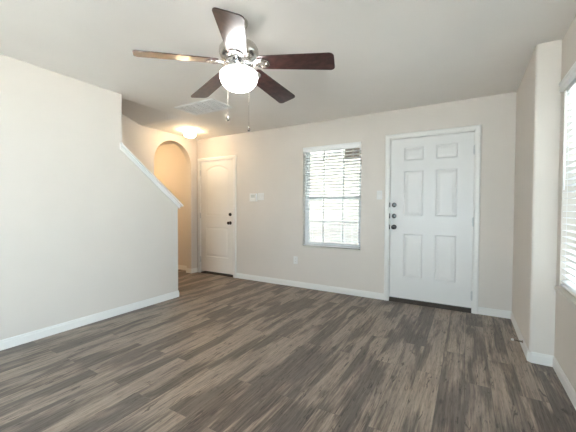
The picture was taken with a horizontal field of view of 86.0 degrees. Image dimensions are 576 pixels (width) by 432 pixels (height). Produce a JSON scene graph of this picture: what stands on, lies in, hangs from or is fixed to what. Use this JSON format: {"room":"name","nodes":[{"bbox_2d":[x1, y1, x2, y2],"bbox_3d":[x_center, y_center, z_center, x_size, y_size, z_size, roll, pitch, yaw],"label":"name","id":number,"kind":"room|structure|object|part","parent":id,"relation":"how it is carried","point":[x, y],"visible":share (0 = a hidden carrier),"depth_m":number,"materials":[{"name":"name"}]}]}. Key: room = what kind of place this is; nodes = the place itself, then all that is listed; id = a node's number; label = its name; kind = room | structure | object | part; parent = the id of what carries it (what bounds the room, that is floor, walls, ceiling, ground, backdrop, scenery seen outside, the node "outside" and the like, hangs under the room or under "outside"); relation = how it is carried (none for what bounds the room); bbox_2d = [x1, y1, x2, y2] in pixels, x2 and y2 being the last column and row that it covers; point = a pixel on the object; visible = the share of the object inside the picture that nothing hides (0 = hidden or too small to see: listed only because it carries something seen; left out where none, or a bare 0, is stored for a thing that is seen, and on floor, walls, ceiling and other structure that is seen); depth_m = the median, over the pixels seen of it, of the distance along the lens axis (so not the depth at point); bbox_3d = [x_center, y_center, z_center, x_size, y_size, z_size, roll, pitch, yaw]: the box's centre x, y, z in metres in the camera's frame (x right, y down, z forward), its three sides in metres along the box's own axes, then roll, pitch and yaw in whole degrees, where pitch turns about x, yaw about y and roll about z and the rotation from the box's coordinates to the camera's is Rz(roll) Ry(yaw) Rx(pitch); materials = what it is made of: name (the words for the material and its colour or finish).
{"room":"living room","nodes":[
{"label":"living room","id":0,"kind":"room"},
{"bbox_2d":[0,54,177,339],"bbox_3d":[-2.824,-0.093,1.875,0.110,2.440,5.215,1,2,30],"label":"wall","id":1,"kind":"structure","parent":0,"point":[84,231],"depth_m":2.98,"materials":[{"name":"paint"}]},
{"bbox_2d":[0,291,178,350],"bbox_3d":[-2.813,1.085,1.900,0.100,0.084,5.225,1,2,30],"label":"baseboard","id":2,"kind":"structure","parent":1,"relation":"attached to","point":[17,340],"depth_m":3.07,"materials":[{"name":"paint"}]},
{"bbox_2d":[120,142,182,208],"bbox_3d":[-1.692,-0.453,3.806,0.196,0.730,0.846,1,2,30],"label":"trim","id":3,"kind":"structure","parent":1,"relation":"attached to","point":[123,148],"depth_m":3.70,"materials":[{"name":"paint"}]},
{"bbox_2d":[122,98,180,125],"bbox_3d":[-3.205,-2.286,2.146,0.890,1.929,5.380,1,2,30],"label":"ceiling","id":4,"kind":"structure","parent":0,"point":[141,114],"depth_m":4.33,"materials":[{"name":"paint"}]},
{"bbox_2d":[122,114,196,268],"bbox_3d":[-3.365,-1.000,2.915,0.120,4.200,6.500,1,2,30],"label":"wall","id":5,"kind":"structure","parent":0,"point":[143,142],"depth_m":5.38,"materials":[{"name":"paint"}]},
{"bbox_2d":[186,268,197,272],"bbox_3d":[-1.778,0.999,5.703,0.140,0.084,0.151,1,2,30],"label":"baseboard","id":6,"kind":"structure","parent":5,"relation":"attached to","point":[188,270],"depth_m":5.65,"materials":[{"name":"paint"}]},
{"bbox_2d":[0,269,575,431],"bbox_3d":[-2.143,1.171,2.279,7.440,0.100,6.750,1,2,30],"label":"floor","id":7,"kind":"structure","parent":0,"point":[225,354],"depth_m":2.26,"materials":[{"name":"plastic"}]},
{"bbox_2d":[0,0,575,145],"bbox_3d":[-2.103,-1.367,2.189,7.320,0.100,6.730,1,2,30],"label":"ceiling","id":8,"kind":"structure","parent":0,"point":[390,55],"depth_m":2.41,"materials":[{"name":"paint"}]},
{"bbox_2d":[183,129,195,137],"bbox_3d":[-1.586,-1.323,4.985,0.194,0.116,0.194,1,2,30],"label":"flush ceiling light","id":9,"kind":"object","parent":8,"relation":"attached to","point":[189,133],"visible":1,"depth_m":4.92,"materials":[{"name":"white glass"}]},
{"bbox_2d":[174,98,232,115],"bbox_3d":[-1.050,-1.346,3.833,0.645,0.012,0.360,1,2,30],"label":"ceiling vent","id":10,"kind":"object","parent":8,"relation":"in","point":[210,105],"visible":1,"depth_m":3.81,"materials":[{"name":"metal"}]},
{"bbox_2d":[132,7,334,131],"bbox_3d":[-0.308,-0.956,2.118,1.251,0.702,1.202,1,2,30],"label":"ceiling fan","id":11,"kind":"object","parent":8,"relation":"hanging from","point":[238,53],"visible":1,"depth_m":1.99,"materials":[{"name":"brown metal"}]},
{"bbox_3d":[-0.696,-0.995,1.939,0.499,0.080,0.154,0,1,-24],"label":"blade","id":12,"kind":"part","parent":11,"relation":"part of","materials":[{"name":"brown wood"}]},
{"bbox_3d":[-0.582,-1.005,2.385,0.154,0.080,0.499,-1,2,-41],"label":"blade","id":13,"kind":"part","parent":11,"relation":"part of","materials":[{"name":"brown wood"}]},
{"bbox_3d":[-0.306,-0.987,1.693,0.154,0.080,0.499,0,1,-6],"label":"blade","id":14,"kind":"part","parent":11,"relation":"part of","materials":[{"name":"brown wood"}]},
{"bbox_3d":[-0.332,-0.909,2.086,0.255,0.133,0.255,1,2,30],"label":"lamp shade","id":15,"kind":"part","parent":11,"relation":"part of","materials":[{"name":"white glass"}]},
{"bbox_3d":[-0.122,-1.003,2.414,0.154,0.080,0.500,1,2,30],"label":"blade","id":16,"kind":"part","parent":11,"relation":"part of","materials":[{"name":"brown wood"}]},
{"bbox_3d":[0.048,-0.992,1.987,0.499,0.080,0.154,1,1,12],"label":"blade","id":17,"kind":"part","parent":11,"relation":"part of","materials":[{"name":"brown wood"}]},
{"bbox_2d":[154,92,516,310],"bbox_3d":[-0.441,-0.159,5.072,7.329,2.440,0.140,1,2,30],"label":"wall","id":18,"kind":"structure","parent":0,"point":[270,231],"depth_m":4.29,"materials":[{"name":"paint"}]},
{"bbox_2d":[178,265,186,269],"bbox_3d":[-2.730,0.979,6.343,2.130,0.084,0.010,1,2,30],"label":"baseboard","id":19,"kind":"structure","parent":18,"relation":"attached to","point":[181,267],"depth_m":5.93,"materials":[{"name":"paint"}]},
{"bbox_2d":[200,159,232,276],"bbox_3d":[-1.254,0.033,5.516,0.793,2.028,0.200,1,2,30],"label":"door","id":20,"kind":"structure","parent":18,"relation":"in","point":[216,177],"depth_m":5.49,"materials":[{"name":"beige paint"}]},
{"bbox_2d":[198,155,235,277],"bbox_3d":[-1.274,0.003,5.470,0.905,2.090,0.018,1,2,30],"label":"trim","id":21,"kind":"structure","parent":18,"relation":"attached to","point":[233,157],"depth_m":5.29,"materials":[{"name":"paint"}]},
{"bbox_2d":[250,193,256,200],"bbox_3d":[-0.568,-0.304,5.047,0.140,0.130,0.026,1,2,30],"label":"thermostat","id":22,"kind":"object","parent":18,"relation":"attached to","point":[253,196],"visible":1,"depth_m":5.03,"materials":[{"name":"plastic"}]},
{"bbox_2d":[258,193,263,199],"bbox_3d":[-0.439,-0.313,4.980,0.116,0.114,0.011,1,2,30],"label":"light switch","id":23,"kind":"object","parent":18,"relation":"attached to","point":[260,195],"visible":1,"depth_m":4.98,"materials":[{"name":"plastic"}]},
{"bbox_2d":[294,256,297,263],"bbox_3d":[0.115,0.669,4.680,0.072,0.116,0.008,1,2,30],"label":"electrical outlet","id":24,"kind":"object","parent":18,"relation":"attached to","point":[295,257],"visible":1,"depth_m":4.67,"materials":[{"name":"plastic"}]},
{"bbox_2d":[236,273,383,299],"bbox_3d":[0.182,1.032,4.648,2.470,0.084,0.010,1,2,30],"label":"baseboard","id":25,"kind":"structure","parent":18,"relation":"attached to","point":[368,294],"depth_m":4.52,"materials":[{"name":"paint"}]},
{"bbox_2d":[302,245,359,251],"bbox_3d":[0.614,0.461,4.428,0.880,0.021,0.102,1,2,30],"label":"trim","id":26,"kind":"structure","parent":18,"relation":"attached to","point":[306,246],"depth_m":4.41,"materials":[{"name":"wood"}]},
{"bbox_2d":[305,148,360,246],"bbox_3d":[0.654,-0.279,4.473,0.880,1.458,0.059,1,2,30],"label":"window","id":27,"kind":"structure","parent":18,"relation":"in","point":[343,196],"depth_m":4.54,"materials":[{"name":"plastic"}]},
{"bbox_2d":[303,142,360,248],"bbox_3d":[0.615,-0.281,4.406,0.872,1.446,0.081,1,2,30],"label":"window blind","id":28,"kind":"object","parent":27,"relation":"attached to","point":[353,145],"visible":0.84,"depth_m":4.39,"materials":[{"name":"white plastic"}]},
{"bbox_3d":[0.618,0.432,4.433,0.864,0.018,0.050,1,2,30],"label":"rail","id":29,"kind":"part","parent":28,"relation":"part of","materials":[{"name":"white plastic"}]},
{"bbox_3d":[0.649,0.068,4.474,0.820,0.705,0.020,1,2,30],"label":"sash","id":30,"kind":"part","parent":27,"relation":"part of","materials":[{"name":"glass"}]},
{"bbox_3d":[0.663,-0.612,4.478,0.820,0.733,0.018,1,2,30],"label":"sash","id":31,"kind":"part","parent":27,"relation":"part of","materials":[{"name":"plastic"}]},
{"bbox_2d":[377,191,381,198],"bbox_3d":[1.194,-0.274,4.029,0.070,0.114,0.011,1,2,30],"label":"light switch","id":32,"kind":"object","parent":18,"relation":"attached to","point":[379,193],"visible":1,"depth_m":4.03,"materials":[{"name":"plastic"}]},
{"bbox_2d":[389,131,474,312],"bbox_3d":[1.731,0.066,3.775,0.938,2.072,0.202,1,2,30],"label":"door","id":33,"kind":"structure","parent":18,"relation":"in","point":[431,205],"depth_m":3.73,"materials":[{"name":"paint"}]},
{"bbox_2d":[384,124,481,313],"bbox_3d":[1.704,0.035,3.735,1.048,2.134,0.018,1,2,30],"label":"trim","id":34,"kind":"structure","parent":18,"relation":"attached to","point":[477,128],"depth_m":3.52,"materials":[{"name":"paint"}]},
{"bbox_2d":[512,39,561,355],"bbox_3d":[2.282,-0.092,2.774,0.291,2.440,1.092,1,2,30],"label":"wall","id":35,"kind":"structure","parent":0,"point":[538,99],"depth_m":2.36,"materials":[{"name":"paint"}]},
{"bbox_2d":[478,306,554,366],"bbox_3d":[2.079,1.082,2.910,0.309,0.084,1.156,1,1,22],"label":"baseboard","id":36,"kind":"structure","parent":35,"relation":"attached to","point":[533,357],"depth_m":2.70,"materials":[{"name":"paint"}]},
{"bbox_2d":[554,15,575,391],"bbox_3d":[0.712,-0.031,-0.071,0.140,2.440,5.410,1,2,30],"label":"wall","id":37,"kind":"structure","parent":0,"point":[565,313],"depth_m":2.19,"materials":[{"name":"paint"}]},
{"bbox_2d":[553,357,575,409],"bbox_3d":[1.194,1.125,0.943,0.010,0.084,3.184,1,2,30],"label":"baseboard","id":38,"kind":"structure","parent":37,"relation":"attached to","point":[566,384],"depth_m":2.03,"materials":[{"name":"paint"}]},
{"bbox_2d":[554,286,575,308],"bbox_3d":[1.777,0.527,1.861,0.114,0.021,0.810,1,2,30],"label":"trim","id":39,"kind":"structure","parent":37,"relation":"attached to","point":[562,291],"depth_m":2.02,"materials":[{"name":"stone"}]},
{"bbox_2d":[559,61,575,296],"bbox_3d":[1.770,-0.216,1.849,0.087,1.448,0.834,1,2,30],"label":"window blind","id":40,"kind":"object","parent":37,"relation":"attached to","point":[568,82],"visible":1,"depth_m":2.09,"materials":[{"name":"white plastic"}]},
{"bbox_3d":[1.896,-0.188,2.095,0.002,1.360,0.002,1,2,30],"label":"ladder cord","id":41,"kind":"part","parent":40,"relation":"part of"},
{"bbox_3d":[1.780,0.499,1.859,0.050,0.018,0.794,1,2,30],"label":"rail","id":42,"kind":"part","parent":40,"relation":"part of","materials":[{"name":"white plastic"}]},
{"bbox_3d":[1.787,-0.882,1.825,0.048,0.044,0.798,1,2,30],"label":"head rail","id":43,"kind":"part","parent":40,"relation":"part of","materials":[{"name":"white plastic"}]},
{"label":"outside","id":44,"kind":"structure","parent":0,"visible":0},
{"bbox_3d":[2.054,1.358,3.570,60.000,0.200,60.000,1,2,30],"label":"ground","id":45,"kind":"structure","parent":44,"visible":0},
{"bbox_2d":[309,222,357,244],"bbox_3d":[1.664,0.671,7.747,8.100,0.970,0.250,1,2,30],"label":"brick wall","id":46,"kind":"structure","parent":45,"relation":"on","point":[337,237],"depth_m":7.87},
{"bbox_2d":[309,153,359,223],"bbox_3d":[1.685,-0.704,7.740,8.100,1.780,0.190,1,2,30],"label":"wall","id":47,"kind":"structure","parent":46,"relation":"on","point":[337,216],"depth_m":7.92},
{"bbox_2d":[310,149,344,155],"bbox_3d":[0.878,-1.614,6.327,8.100,0.100,3.410,1,2,30],"label":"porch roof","id":48,"kind":"structure","parent":47,"relation":"attached to","point":[344,149],"depth_m":7.76,"materials":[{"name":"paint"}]},
{"bbox_2d":[345,148,359,158],"bbox_3d":[2.561,-1.270,4.804,3.450,0.500,0.100,1,2,30],"label":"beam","id":49,"kind":"structure","parent":48,"relation":"attached to","point":[355,152],"depth_m":5.57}
]}

